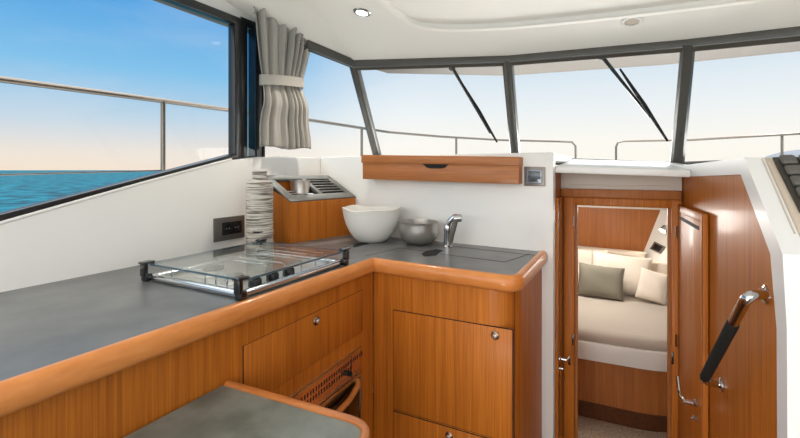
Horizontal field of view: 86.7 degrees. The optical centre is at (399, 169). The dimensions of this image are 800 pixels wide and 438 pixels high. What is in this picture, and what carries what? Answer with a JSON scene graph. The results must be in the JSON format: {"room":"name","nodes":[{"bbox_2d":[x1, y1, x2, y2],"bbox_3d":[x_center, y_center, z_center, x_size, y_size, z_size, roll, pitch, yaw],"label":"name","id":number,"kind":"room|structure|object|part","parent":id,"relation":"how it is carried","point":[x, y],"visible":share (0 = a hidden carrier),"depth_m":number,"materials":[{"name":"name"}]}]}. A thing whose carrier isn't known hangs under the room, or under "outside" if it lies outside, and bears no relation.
{"room":"ship interior","nodes":[
{"label":"ship interior","id":0,"kind":"room"},
{"bbox_2d":[0,157,320,291],"bbox_3d":[-1.381,0.747,1.034,0.070,1.647,3.730,0,0,28],"label":"wall","id":1,"kind":"structure","parent":0,"point":[170,217],"depth_m":1.63,"materials":[{"name":"white paint"}]},
{"bbox_2d":[0,158,231,224],"bbox_3d":[-1.181,0.135,1.376,0.042,0.385,1.523,0,0,28],"label":"trim","id":2,"kind":"structure","parent":1,"relation":"attached to","point":[229,159],"depth_m":1.53,"materials":[{"name":"white"}]},
{"bbox_2d":[213,215,244,241],"bbox_3d":[-0.810,0.277,2.018,0.015,0.110,0.176,0,0,28],"label":"wall socket","id":3,"kind":"object","parent":1,"relation":"attached to","point":[233,227],"visible":1,"depth_m":2.01,"materials":[{"name":"grey metal"}]},
{"bbox_2d":[224,224,231,232],"bbox_3d":[-0.812,0.276,2.002,0.003,0.042,0.042,0,0,28],"label":"outlet","id":4,"kind":"object","parent":3,"relation":"attached to","point":[227,227],"depth_m":2.00,"materials":[{"name":"black plastic"}]},
{"bbox_2d":[233,223,240,231],"bbox_3d":[-0.787,0.276,2.048,0.003,0.042,0.042,0,0,28],"label":"outlet","id":5,"kind":"object","parent":3,"relation":"attached to","point":[236,226],"depth_m":2.05,"materials":[{"name":"black plastic"}]},
{"bbox_2d":[241,21,241,158],"bbox_3d":[-0.806,-0.390,2.131,0.036,0.720,0.055,0,0,28],"label":"trim","id":6,"kind":"structure","parent":1,"relation":"attached to","point":[241,21],"depth_m":2.12,"materials":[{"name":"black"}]},
{"bbox_2d":[240,16,261,158],"bbox_3d":[-0.766,-0.399,2.181,0.014,0.738,0.139,0,0,28],"label":"window","id":7,"kind":"structure","parent":1,"relation":"in","point":[251,69],"depth_m":2.18,"materials":[{"name":"black"}]},
{"bbox_3d":[-0.766,-0.399,2.181,0.001,0.670,0.064,0,0,28],"label":"pane","id":8,"kind":"part","parent":7,"relation":"part of","materials":[{"name":"clear glass"}]},
{"bbox_2d":[262,86,264,156],"bbox_3d":[-0.768,-0.390,2.273,0.110,0.740,0.016,0,0,28],"label":"trim","id":9,"kind":"structure","parent":1,"relation":"attached to","point":[263,148],"depth_m":2.24,"materials":[{"name":"black metal"}]},
{"bbox_2d":[0,0,576,220],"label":"boat railing","id":10,"kind":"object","parent":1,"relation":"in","point":[233,22],"depth_m":2.06,"materials":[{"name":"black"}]},
{"bbox_3d":[-0.534,-0.069,3.351,1.242,0.739,7.744,0,0,41],"label":"guard rail","id":11,"kind":"part","parent":10,"relation":"part of","materials":[{"name":"silver metal"}]},
{"bbox_2d":[300,43,360,157],"bbox_3d":[-0.386,-0.383,2.584,0.286,0.706,0.973,0,0,43],"label":"window","id":12,"kind":"structure","parent":1,"relation":"in","point":[305,46],"depth_m":2.40,"materials":[{"name":"grey metal"}]},
{"bbox_2d":[274,152,571,437],"bbox_3d":[0.182,0.745,2.507,1.610,1.650,0.845,0,0,18],"label":"wall","id":13,"kind":"structure","parent":0,"point":[512,216],"depth_m":2.04,"materials":[{"name":"white paint"}]},
{"bbox_2d":[350,67,376,154],"bbox_3d":[-0.221,-0.341,2.757,0.044,0.585,0.568,0,0,13],"label":"trim","id":14,"kind":"structure","parent":13,"relation":"attached to","point":[366,122],"depth_m":2.70,"materials":[{"name":"grey metal"}]},
{"bbox_2d":[354,63,510,154],"bbox_3d":[0.208,-0.340,2.622,0.948,0.589,0.562,0,0,19],"label":"window","id":15,"kind":"structure","parent":13,"relation":"in","point":[357,70],"depth_m":2.48,"materials":[{"name":"grey metal"}]},
{"bbox_2d":[449,66,497,142],"bbox_3d":[0.445,-0.391,2.530,0.445,0.438,0.041,0,0,-42],"label":"windscreen wiper","id":16,"kind":"object","parent":15,"relation":"attached to","point":[452,68],"visible":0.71,"depth_m":2.51,"materials":[{"name":"black metal"}]},
{"bbox_3d":[0.429,-0.407,2.519,0.389,0.360,0.019,0,0,-44],"label":"wiper arm","id":17,"kind":"part","parent":16,"relation":"part of","materials":[{"name":"black metal"}]},
{"bbox_3d":[0.477,-0.345,2.545,0.376,0.345,0.021,0,0,-42],"label":"wiper blade","id":18,"kind":"part","parent":16,"relation":"part of","materials":[{"name":"black rubber"}]},
{"bbox_2d":[361,155,522,183],"bbox_3d":[0.192,-0.010,2.175,0.864,0.148,0.119,0,0,29],"label":"drawer","id":19,"kind":"object","parent":13,"relation":"attached to","point":[469,169],"visible":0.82,"depth_m":2.09,"materials":[{"name":"brown wood"}]},
{"bbox_2d":[361,155,522,165],"bbox_3d":[0.189,-0.051,2.171,0.864,0.065,0.109,0,0,29],"label":"shelf","id":20,"kind":"object","parent":19,"relation":"attached to","point":[367,160],"depth_m":2.11,"materials":[{"name":"brown wood"}]},
{"bbox_2d":[504,61,518,152],"bbox_3d":[0.661,-0.324,2.515,0.055,0.590,0.465,0,0,22],"label":"trim","id":21,"kind":"structure","parent":13,"relation":"attached to","point":[512,133],"depth_m":2.47,"materials":[{"name":"grey metal"}]},
{"bbox_2d":[524,167,544,185],"bbox_3d":[0.615,0.029,1.937,0.094,0.089,0.014,0,0,32],"label":"panel","id":22,"kind":"object","parent":13,"relation":"attached to","point":[533,176],"visible":1,"depth_m":1.93,"materials":[{"name":"grey metal"}]},
{"bbox_2d":[510,48,681,164],"bbox_3d":[1.030,-0.306,2.329,0.869,0.618,0.453,0,0,28],"label":"window","id":23,"kind":"structure","parent":13,"relation":"in","point":[512,64],"depth_m":2.20,"materials":[{"name":"grey metal"}]},
{"bbox_2d":[599,58,668,141],"bbox_3d":[1.221,-0.383,2.193,0.441,0.464,0.064,0,0,-12],"label":"windscreen wiper","id":24,"kind":"object","parent":23,"relation":"attached to","point":[636,97],"visible":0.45,"depth_m":2.19,"materials":[{"name":"black metal"}]},
{"bbox_3d":[1.170,-0.434,2.195,0.323,0.316,0.020,0,0,-15],"label":"wiper arm","id":25,"kind":"part","parent":24,"relation":"part of","materials":[{"name":"black metal"}]},
{"bbox_3d":[1.270,-0.332,2.203,0.346,0.363,0.022,0,0,-22],"label":"wiper blade","id":26,"kind":"part","parent":24,"relation":"part of","materials":[{"name":"black rubber"}]},
{"bbox_2d":[153,0,799,75],"bbox_3d":[0.250,-0.755,0.705,3.520,0.430,4.680,0,0,28],"label":"roof","id":27,"kind":"structure","parent":0,"point":[668,58],"depth_m":2.54,"materials":[{"name":"white plastic"}]},
{"bbox_2d":[225,0,799,59],"bbox_3d":[0.029,-0.696,0.452,3.075,0.350,3.826,0,0,28],"label":"ceiling","id":28,"kind":"structure","parent":0,"point":[334,25],"depth_m":2.05,"materials":[{"name":"white paint"}]},
{"bbox_2d":[196,0,254,21],"bbox_3d":[-1.505,-0.800,0.834,0.040,0.100,3.260,0,0,28],"label":"trim","id":29,"kind":"structure","parent":28,"relation":"attached to","point":[222,5],"depth_m":2.04,"materials":[{"name":"white"}]},
{"bbox_2d":[253,6,310,149],"bbox_3d":[-0.591,-0.481,2.266,0.089,0.743,0.430,0,0,43],"label":"curtain","id":30,"kind":"object","parent":28,"relation":"hanging from","point":[284,118],"visible":1,"depth_m":2.22,"materials":[{"name":"grey fabric"}]},
{"bbox_2d":[353,8,370,16],"bbox_3d":[-0.189,-0.792,2.121,0.093,0.031,0.093,0,0,28],"label":"recessed light","id":31,"kind":"object","parent":28,"relation":"in","point":[361,12],"visible":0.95,"depth_m":2.12,"materials":[{"name":"silver metal"}]},
{"bbox_2d":[306,26,799,67],"bbox_3d":[0.761,-0.603,2.036,2.634,0.236,0.434,0,0,23],"label":"trim","id":32,"kind":"structure","parent":28,"relation":"attached to","point":[788,32],"depth_m":2.16,"materials":[{"name":"grey"}]},
{"bbox_2d":[620,17,643,27],"bbox_3d":[1.028,-0.661,1.879,0.092,0.038,0.092,0,0,28],"label":"recessed light","id":33,"kind":"object","parent":28,"relation":"in","point":[635,21],"visible":0.82,"depth_m":1.88,"materials":[{"name":"white"}]},
{"bbox_3d":[0.626,-0.717,1.773,1.458,0.141,0.498,0,0,28],"label":"trim","id":34,"kind":"structure","parent":28,"relation":"attached to","visible":0},
{"bbox_2d":[373,0,759,31],"bbox_3d":[0.644,-0.709,1.895,1.517,0.157,0.378,0,0,11],"label":"trim","id":35,"kind":"structure","parent":34,"relation":"attached to","point":[703,4],"depth_m":1.92,"materials":[{"name":"white"}]},
{"bbox_2d":[555,172,560,437],"bbox_3d":[0.754,0.789,2.046,0.020,1.562,0.178,0,0,28],"label":"wall","id":36,"kind":"structure","parent":0,"point":[557,175],"depth_m":1.96,"materials":[{"name":"brown wood"}]},
{"bbox_2d":[556,196,570,437],"bbox_3d":[0.784,0.850,2.021,0.056,1.440,0.175,0,0,28],"label":"door","id":37,"kind":"structure","parent":36,"relation":"in","point":[559,201],"depth_m":2.00,"materials":[{"name":"brown wood"}]},
{"bbox_3d":[0.777,0.898,1.998,0.046,0.058,0.079,0,0,28],"label":"handle","id":38,"kind":"part","parent":37,"relation":"part of","materials":[{"name":"silver metal"}]},
{"bbox_2d":[578,207,659,251],"bbox_3d":[1.673,0.722,3.941,1.354,0.943,0.030,0,0,28],"label":"wall","id":39,"kind":"structure","parent":0,"point":[611,228],"depth_m":3.79,"materials":[{"name":"brown wood"}]},
{"bbox_2d":[578,245,647,257],"bbox_3d":[1.826,0.729,3.740,0.621,0.087,0.131,0,0,28],"label":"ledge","id":40,"kind":"object","parent":39,"relation":"attached to","point":[610,251],"visible":0.41,"depth_m":3.65,"materials":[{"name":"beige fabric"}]},
{"bbox_2d":[578,205,665,209],"bbox_3d":[1.707,0.327,3.849,1.200,0.017,0.099,0,0,28],"label":"trim","id":41,"kind":"structure","parent":39,"relation":"attached to","point":[578,205],"depth_m":3.67,"materials":[{"name":"beige wood"}]},
{"bbox_2d":[578,415,666,437],"bbox_3d":[1.529,1.590,2.981,2.100,0.040,2.100,0,0,28],"label":"floor","id":42,"kind":"structure","parent":0,"point":[587,427],"depth_m":2.54,"materials":[{"name":"carpet"}]},
{"bbox_2d":[578,340,666,432],"bbox_3d":[1.464,1.167,3.212,1.570,0.805,1.521,0,0,28],"label":"bed base","id":43,"kind":"object","parent":42,"relation":"on","point":[620,385],"visible":0.07,"depth_m":2.54,"materials":[{"name":"brown wood"}]},
{"bbox_2d":[578,293,666,351],"bbox_3d":[1.451,1.014,3.189,1.547,0.062,1.445,0,0,28],"label":"mattress","id":44,"kind":"object","parent":43,"relation":"on","point":[632,322],"visible":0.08,"depth_m":2.75,"materials":[{"name":"beige fabric"}]},
{"bbox_2d":[578,249,607,283],"bbox_3d":[1.536,0.832,3.658,0.460,0.310,0.168,0,0,28],"label":"pillow","id":45,"kind":"object","parent":44,"relation":"on","point":[584,255],"visible":0.14,"depth_m":3.60,"materials":[{"name":"beige fabric"}]},
{"bbox_2d":[578,262,624,300],"bbox_3d":[1.550,0.862,3.277,0.335,0.251,0.137,0,0,28],"label":"pillow","id":46,"kind":"object","parent":44,"relation":"on","point":[594,280],"visible":1,"depth_m":3.23,"materials":[{"name":"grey fabric"}]},
{"bbox_2d":[591,250,652,295],"bbox_3d":[1.750,0.826,3.372,0.458,0.323,0.165,0,0,28],"label":"pillow","id":47,"kind":"object","parent":44,"relation":"on","point":[632,265],"visible":0.46,"depth_m":3.31,"materials":[{"name":"beige fabric"}]},
{"bbox_2d":[635,267,666,305],"bbox_3d":[1.877,0.863,3.146,0.233,0.247,0.132,0,0,35],"label":"pillow","id":48,"kind":"object","parent":44,"relation":"on","point":[652,286],"visible":0.93,"depth_m":3.11,"materials":[{"name":"beige fabric"}]},
{"bbox_2d":[651,260,666,298],"bbox_3d":[2.039,0.851,3.288,0.143,0.271,0.312,0,0,-29],"label":"pillow","id":49,"kind":"object","parent":44,"relation":"on","point":[660,267],"visible":0.12,"depth_m":3.29,"materials":[{"name":"beige fabric"}]},
{"bbox_2d":[563,177,682,437],"bbox_3d":[1.026,0.790,2.035,2.200,1.560,0.033,0,0,28],"label":"wall","id":50,"kind":"structure","parent":0,"point":[682,177],"depth_m":2.13,"materials":[{"name":"brown wood"}]},
{"bbox_2d":[560,189,681,199],"bbox_3d":[1.023,0.112,1.994,0.502,0.040,0.041,0,0,28],"label":"trim","id":51,"kind":"structure","parent":50,"relation":"attached to","point":[591,193],"depth_m":1.96,"materials":[{"name":"brown wood"}]},
{"bbox_2d":[561,173,681,190],"bbox_3d":[1.026,0.051,1.999,0.504,0.082,0.029,0,0,28],"label":"trim","id":52,"kind":"structure","parent":50,"relation":"attached to","point":[568,180],"depth_m":1.99,"materials":[{"name":"beige"}]},
{"bbox_2d":[564,197,681,437],"bbox_3d":[1.043,0.852,2.012,0.491,1.437,0.067,0,0,28],"label":"door frame","id":53,"kind":"structure","parent":50,"relation":"in","point":[571,204],"depth_m":2.08,"materials":[{"name":"brown wood"}]},
{"bbox_3d":[1.213,0.838,1.887,0.008,0.054,0.004,0,0,28],"label":"strike plate","id":54,"kind":"part","parent":53,"relation":"part of","materials":[{"name":"black"}]},
{"bbox_2d":[675,204,707,437],"bbox_3d":[1.118,0.851,1.674,0.070,1.398,0.465,0,0,24],"label":"door","id":55,"kind":"structure","parent":53,"relation":"attached to","point":[692,223],"depth_m":1.59,"materials":[{"name":"brown wood"}]},
{"bbox_3d":[1.061,0.821,1.574,0.046,0.063,0.118,0,0,20],"label":"handle","id":56,"kind":"part","parent":55,"relation":"part of","materials":[{"name":"silver metal"}]},
{"bbox_2d":[555,159,690,176],"bbox_3d":[1.595,-0.017,1.876,1.625,0.094,0.710,0,0,28],"label":"trim","id":57,"kind":"structure","parent":50,"relation":"attached to","point":[606,167],"depth_m":1.88,"materials":[{"name":"white plastic"}]},
{"bbox_2d":[670,45,694,163],"bbox_3d":[1.406,-0.285,2.119,0.069,0.615,0.472,0,0,28],"label":"trim","id":58,"kind":"structure","parent":50,"relation":"attached to","point":[684,85],"depth_m":2.07,"materials":[{"name":"grey metal"}]},
{"bbox_2d":[684,36,799,164],"bbox_3d":[1.702,-0.291,1.832,0.947,0.588,0.453,0,0,44],"label":"window","id":59,"kind":"structure","parent":50,"relation":"in","point":[790,39],"depth_m":1.80,"materials":[{"name":"grey metal"}]},
{"bbox_2d":[644,208,666,300],"bbox_3d":[2.312,0.638,3.039,0.315,1.110,1.584,0,0,-14],"label":"wall","id":60,"kind":"structure","parent":0,"point":[656,235],"depth_m":3.58,"materials":[{"name":"white"}]},
{"bbox_2d":[650,241,664,253],"bbox_3d":[2.162,0.651,3.556,0.025,0.089,0.144,0,0,-11],"label":"socket","id":61,"kind":"object","parent":60,"relation":"attached to","point":[656,247],"visible":1,"depth_m":3.55,"materials":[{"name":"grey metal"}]},
{"bbox_2d":[659,225,666,232],"bbox_3d":[2.179,0.487,3.487,0.094,0.069,0.055,0,0,-13],"label":"light","id":62,"kind":"object","parent":60,"relation":"attached to","point":[663,229],"visible":0.79,"depth_m":3.48,"materials":[{"name":"silver metal"}]},
{"bbox_2d":[683,175,776,437],"bbox_3d":[1.045,0.791,1.384,0.030,1.558,1.080,0,0,24],"label":"wall","id":63,"kind":"structure","parent":0,"point":[739,260],"depth_m":1.17,"materials":[{"name":"brown wood"}]},
{"bbox_2d":[665,157,799,437],"bbox_3d":[1.138,0.764,1.587,0.040,1.612,1.635,0,0,24],"label":"trim","id":64,"kind":"structure","parent":63,"relation":"attached to","point":[783,245],"depth_m":0.90,"materials":[{"name":"white plastic"}]},
{"bbox_2d":[700,285,769,391],"bbox_3d":[0.880,0.474,1.132,0.080,0.419,0.456,0,0,23],"label":"handrail","id":65,"kind":"object","parent":63,"relation":"attached to","point":[731,326],"visible":0.99,"depth_m":1.05,"materials":[{"name":"black rubber"}]},
{"bbox_3d":[-0.033,1.290,0.301,3.140,0.040,3.700,0,0,28],"label":"floor","id":66,"kind":"structure","parent":0,"visible":0},
{"bbox_2d":[0,273,372,437],"bbox_3d":[-0.918,0.833,1.026,0.735,0.874,2.150,0,0,28],"label":"base cabinet","id":67,"kind":"object","parent":66,"relation":"on","point":[281,351],"visible":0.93,"depth_m":1.17,"materials":[{"name":"brown wood"}]},
{"bbox_2d":[0,234,547,416],"bbox_3d":[-0.525,0.395,1.119,1.359,0.060,2.685,0,0,28],"label":"countertop","id":68,"kind":"structure","parent":67,"relation":"on","point":[58,337],"depth_m":1.18,"materials":[{"name":"stone"}]},
{"bbox_2d":[138,238,350,300],"bbox_3d":[-0.530,0.337,1.530,0.474,0.067,0.545,0,0,28],"label":"gas hob","id":69,"kind":"object","parent":68,"relation":"in","point":[242,276],"visible":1,"depth_m":1.46,"materials":[{"name":"silver metal"}]},
{"bbox_3d":[-0.695,0.341,1.389,0.176,0.043,0.006,0,0,28],"label":"pot rail","id":70,"kind":"part","parent":69,"relation":"part of","materials":[{"name":"silver metal"}]},
{"bbox_3d":[-0.652,0.353,1.479,0.126,0.015,0.126,0,0,28],"label":"burner","id":71,"kind":"part","parent":69,"relation":"part of","materials":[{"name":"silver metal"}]},
{"bbox_3d":[-0.553,0.341,1.313,0.056,0.043,0.006,0,0,28],"label":"pot rail","id":72,"kind":"part","parent":69,"relation":"part of","materials":[{"name":"silver metal"}]},
{"bbox_3d":[-0.536,0.353,1.378,0.096,0.015,0.096,0,0,28],"label":"burner","id":73,"kind":"part","parent":69,"relation":"part of","materials":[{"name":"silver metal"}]},
{"bbox_3d":[-0.575,0.345,1.529,0.256,0.035,0.006,0,0,28],"label":"pot rail","id":74,"kind":"part","parent":69,"relation":"part of","materials":[{"name":"silver metal"}]},
{"bbox_2d":[169,255,325,288],"bbox_3d":[-0.530,0.366,1.530,0.428,0.008,0.485,0,0,28],"label":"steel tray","id":75,"kind":"object","parent":69,"relation":"on","point":[189,280],"depth_m":1.47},
{"bbox_3d":[-0.530,0.341,1.528,0.316,0.043,0.006,0,0,28],"label":"pot rail","id":76,"kind":"part","parent":69,"relation":"part of","materials":[{"name":"silver metal"}]},
{"bbox_3d":[-0.452,0.346,1.322,0.042,0.030,0.042,0,0,28],"label":"control knob","id":77,"kind":"part","parent":69,"relation":"part of","materials":[{"name":"black"}]},
{"bbox_3d":[-0.531,0.353,1.664,0.105,0.015,0.105,0,0,28],"label":"burner","id":78,"kind":"part","parent":69,"relation":"part of","materials":[{"name":"silver metal"}]},
{"bbox_3d":[-0.492,0.341,1.598,0.316,0.043,0.006,0,0,28],"label":"pot rail","id":79,"kind":"part","parent":69,"relation":"part of","materials":[{"name":"silver metal"}]},
{"bbox_3d":[-0.417,0.346,1.388,0.042,0.030,0.042,0,0,28],"label":"control knob","id":80,"kind":"part","parent":69,"relation":"part of","materials":[{"name":"black plastic"}]},
{"bbox_3d":[-0.455,0.341,1.669,0.316,0.043,0.006,0,0,28],"label":"pot rail","id":81,"kind":"part","parent":69,"relation":"part of","materials":[{"name":"silver metal"}]},
{"bbox_3d":[-0.382,0.346,1.454,0.042,0.030,0.042,0,0,28],"label":"control knob","id":82,"kind":"part","parent":69,"relation":"part of","materials":[{"name":"black plastic"}]},
{"bbox_3d":[-0.427,0.341,1.722,0.316,0.043,0.006,0,0,28],"label":"pot rail","id":83,"kind":"part","parent":69,"relation":"part of","materials":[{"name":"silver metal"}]},
{"bbox_2d":[245,171,273,250],"bbox_3d":[-0.661,0.187,1.994,0.127,0.366,0.130,0,0,28],"label":"vase","id":84,"kind":"object","parent":68,"relation":"on","point":[259,190],"visible":0.98,"depth_m":1.95,"materials":[{"name":"white ceramic"}]},
{"bbox_2d":[267,175,355,242],"bbox_3d":[-0.493,0.198,2.332,0.208,0.342,0.503,0,0,39],"label":"storage cabinet","id":85,"kind":"object","parent":68,"relation":"on","point":[319,214],"visible":0.87,"depth_m":2.25,"materials":[{"name":"brown wood"}]},
{"bbox_2d":[290,180,309,194],"bbox_3d":[-0.542,0.132,2.298,0.108,0.153,0.108,0,0,28],"label":"steel cup","id":86,"kind":"object","parent":85,"relation":"in","point":[300,186],"visible":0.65,"depth_m":2.25,"materials":[{"name":"silver metal"}]},
{"bbox_2d":[267,175,355,202],"bbox_3d":[-0.491,0.099,2.331,0.206,0.145,0.498,0,0,39],"label":"tray","id":87,"kind":"object","parent":85,"relation":"on","point":[325,189],"depth_m":2.33,"materials":[{"name":"metal"}]},
{"bbox_2d":[342,205,400,242],"bbox_3d":[-0.146,0.278,2.210,0.310,0.182,0.310,0,0,28],"label":"ceramic bowl","id":88,"kind":"object","parent":68,"relation":"on","point":[366,224],"visible":1,"depth_m":2.11,"materials":[{"name":"white ceramic"}]},
{"bbox_2d":[399,219,438,244],"bbox_3d":[0.094,0.313,2.126,0.201,0.112,0.201,0,0,28],"label":"steel bowl","id":89,"kind":"object","parent":68,"relation":"on","point":[412,231],"visible":1,"depth_m":2.05,"materials":[{"name":"grey metal"}]},
{"bbox_2d":[442,214,461,247],"bbox_3d":[0.248,0.288,2.008,0.101,0.162,0.056,0,0,28],"label":"tap","id":90,"kind":"object","parent":68,"relation":"on","point":[449,230],"visible":1,"depth_m":2.00,"materials":[{"name":"silver metal"}]},
{"bbox_3d":[0.244,0.246,2.012,0.071,0.077,0.031,0,0,28],"label":"spout","id":91,"kind":"part","parent":90,"relation":"part of","materials":[{"name":"silver metal"}]},
{"bbox_3d":[-0.298,0.579,1.450,0.006,0.195,0.579,0,0,30],"label":"drop door","id":92,"kind":"part","parent":67,"relation":"part of","materials":[{"name":"brown wood"}]},
{"bbox_3d":[-0.287,0.519,1.459,0.009,0.031,0.031,0,0,28],"label":"push knob","id":93,"kind":"part","parent":67,"relation":"part of","materials":[{"name":"silver metal"}]},
{"bbox_2d":[290,346,361,418],"bbox_3d":[-0.475,0.886,1.549,0.513,0.374,0.570,0,0,28],"label":"basket","id":94,"kind":"object","parent":67,"relation":"in","point":[338,388],"visible":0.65,"depth_m":1.56,"materials":[{"name":"wood"}]},
{"bbox_3d":[-0.297,0.773,1.445,0.005,0.128,0.545,0,0,30],"label":"vent panel","id":95,"kind":"part","parent":94,"relation":"part of","materials":[{"name":"brown wood"}]},
{"bbox_3d":[-0.293,0.825,1.443,0.013,0.054,0.545,0,0,30],"label":"door trim","id":96,"kind":"part","parent":94,"relation":"part of","materials":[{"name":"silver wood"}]},
{"bbox_3d":[-0.294,0.932,1.443,0.011,0.242,0.541,0,0,30],"label":"door glass","id":97,"kind":"part","parent":94,"relation":"part of","materials":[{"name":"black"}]},
{"bbox_3d":[-0.274,0.847,1.438,0.048,0.074,0.497,0,0,30],"label":"handle","id":98,"kind":"part","parent":94,"relation":"part of","materials":[{"name":"brown wood"}]},
{"bbox_3d":[-0.193,0.769,1.603,0.020,0.020,0.020,0,0,28],"label":"control knob","id":99,"kind":"part","parent":94,"relation":"part of","materials":[{"name":"black plastic"}]},
{"bbox_3d":[-0.159,0.912,1.675,0.013,0.201,0.008,0,0,28],"label":"door trim","id":100,"kind":"part","parent":94,"relation":"part of","materials":[{"name":"brown wood"}]},
{"bbox_2d":[123,380,369,437],"bbox_3d":[-0.510,0.918,0.564,0.493,0.703,1.118,0,0,28],"label":"table","id":101,"kind":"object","parent":66,"relation":"on","point":[233,409],"depth_m":0.97,"materials":[{"name":"stone"}]},
{"bbox_2d":[373,268,541,437],"bbox_3d":[0.259,0.833,1.834,0.595,0.874,0.558,0,0,28],"label":"base cabinet","id":102,"kind":"object","parent":66,"relation":"on","point":[450,360],"visible":0.97,"depth_m":1.61,"materials":[{"name":"brown wood"}]},
{"bbox_3d":[0.182,1.087,1.591,0.485,0.266,0.006,0,0,31],"label":"door","id":103,"kind":"part","parent":102,"relation":"part of","materials":[{"name":"brown wood"}]},
{"bbox_3d":[0.182,0.760,1.591,0.484,0.414,0.034,0,0,28],"label":"door","id":104,"kind":"part","parent":102,"relation":"part of","materials":[{"name":"brown wood"}]},
{"bbox_3d":[0.792,1.450,1.431,0.625,0.320,1.330,0,0,28],"label":"floor","id":105,"kind":"structure","parent":0,"visible":0},
{"bbox_2d":[761,158,799,236],"bbox_3d":[1.503,0.769,1.110,1.091,1.602,1.130,0,0,28],"label":"console","id":106,"kind":"object","parent":105,"relation":"on","point":[790,205],"visible":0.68,"depth_m":0.99,"materials":[{"name":"beige plastic"}]},
{"bbox_2d":[772,155,799,212],"bbox_3d":[1.144,0.029,0.885,0.532,0.134,0.154,0,0,28],"label":"switch panel","id":107,"kind":"object","parent":106,"relation":"attached to","point":[788,166],"visible":1,"depth_m":1.01,"materials":[{"name":"grey plastic"}]},
{"bbox_2d":[779,155,797,164],"bbox_3d":[0.959,-0.025,1.047,0.032,0.025,0.027,0,0,28],"label":"rocker switch","id":108,"kind":"object","parent":107,"relation":"attached to","point":[783,159],"depth_m":1.04,"materials":[{"name":"grey plastic"}]},
{"bbox_2d":[784,165,799,174],"bbox_3d":[0.947,0.000,1.020,0.032,0.025,0.027,0,0,28],"label":"rocker switch","id":109,"kind":"object","parent":107,"relation":"attached to","point":[788,169],"depth_m":1.02,"materials":[{"name":"grey plastic"}]},
{"bbox_2d":[790,175,799,185],"bbox_3d":[0.935,0.025,0.992,0.032,0.025,0.027,0,0,28],"label":"rocker switch","id":110,"kind":"object","parent":107,"relation":"attached to","point":[794,179],"depth_m":0.99,"materials":[{"name":"grey plastic"}]},
{"bbox_3d":[1.000,0.320,2.158,4.460,0.040,8.750,0,0,28],"label":"foredeck","id":111,"kind":"object","parent":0,"visible":0},
{"bbox_2d":[615,132,799,159],"bbox_3d":[3.732,-0.054,3.785,1.323,0.708,4.135,0,0,-4],"label":"guard rail","id":112,"kind":"object","parent":111,"relation":"on","point":[782,135],"visible":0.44,"depth_m":5.14,"materials":[{"name":"silver metal"}]},
{"label":"outside","id":113,"kind":"structure","parent":0,"visible":0},
{"bbox_2d":[764,149,799,157],"bbox_3d":[873.527,-22.226,900.532,192.268,46.000,190.000,0,0,28],"label":"headland","id":114,"kind":"structure","parent":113,"point":[796,153],"depth_m":900.49,"materials":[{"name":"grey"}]},
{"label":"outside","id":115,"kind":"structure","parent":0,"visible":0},
{"bbox_2d":[0,170,159,211],"bbox_3d":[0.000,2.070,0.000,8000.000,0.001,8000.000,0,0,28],"label":"sea","id":116,"kind":"structure","parent":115,"point":[16,191],"depth_m":65.01,"materials":[{"name":"liquid"}]}
]}

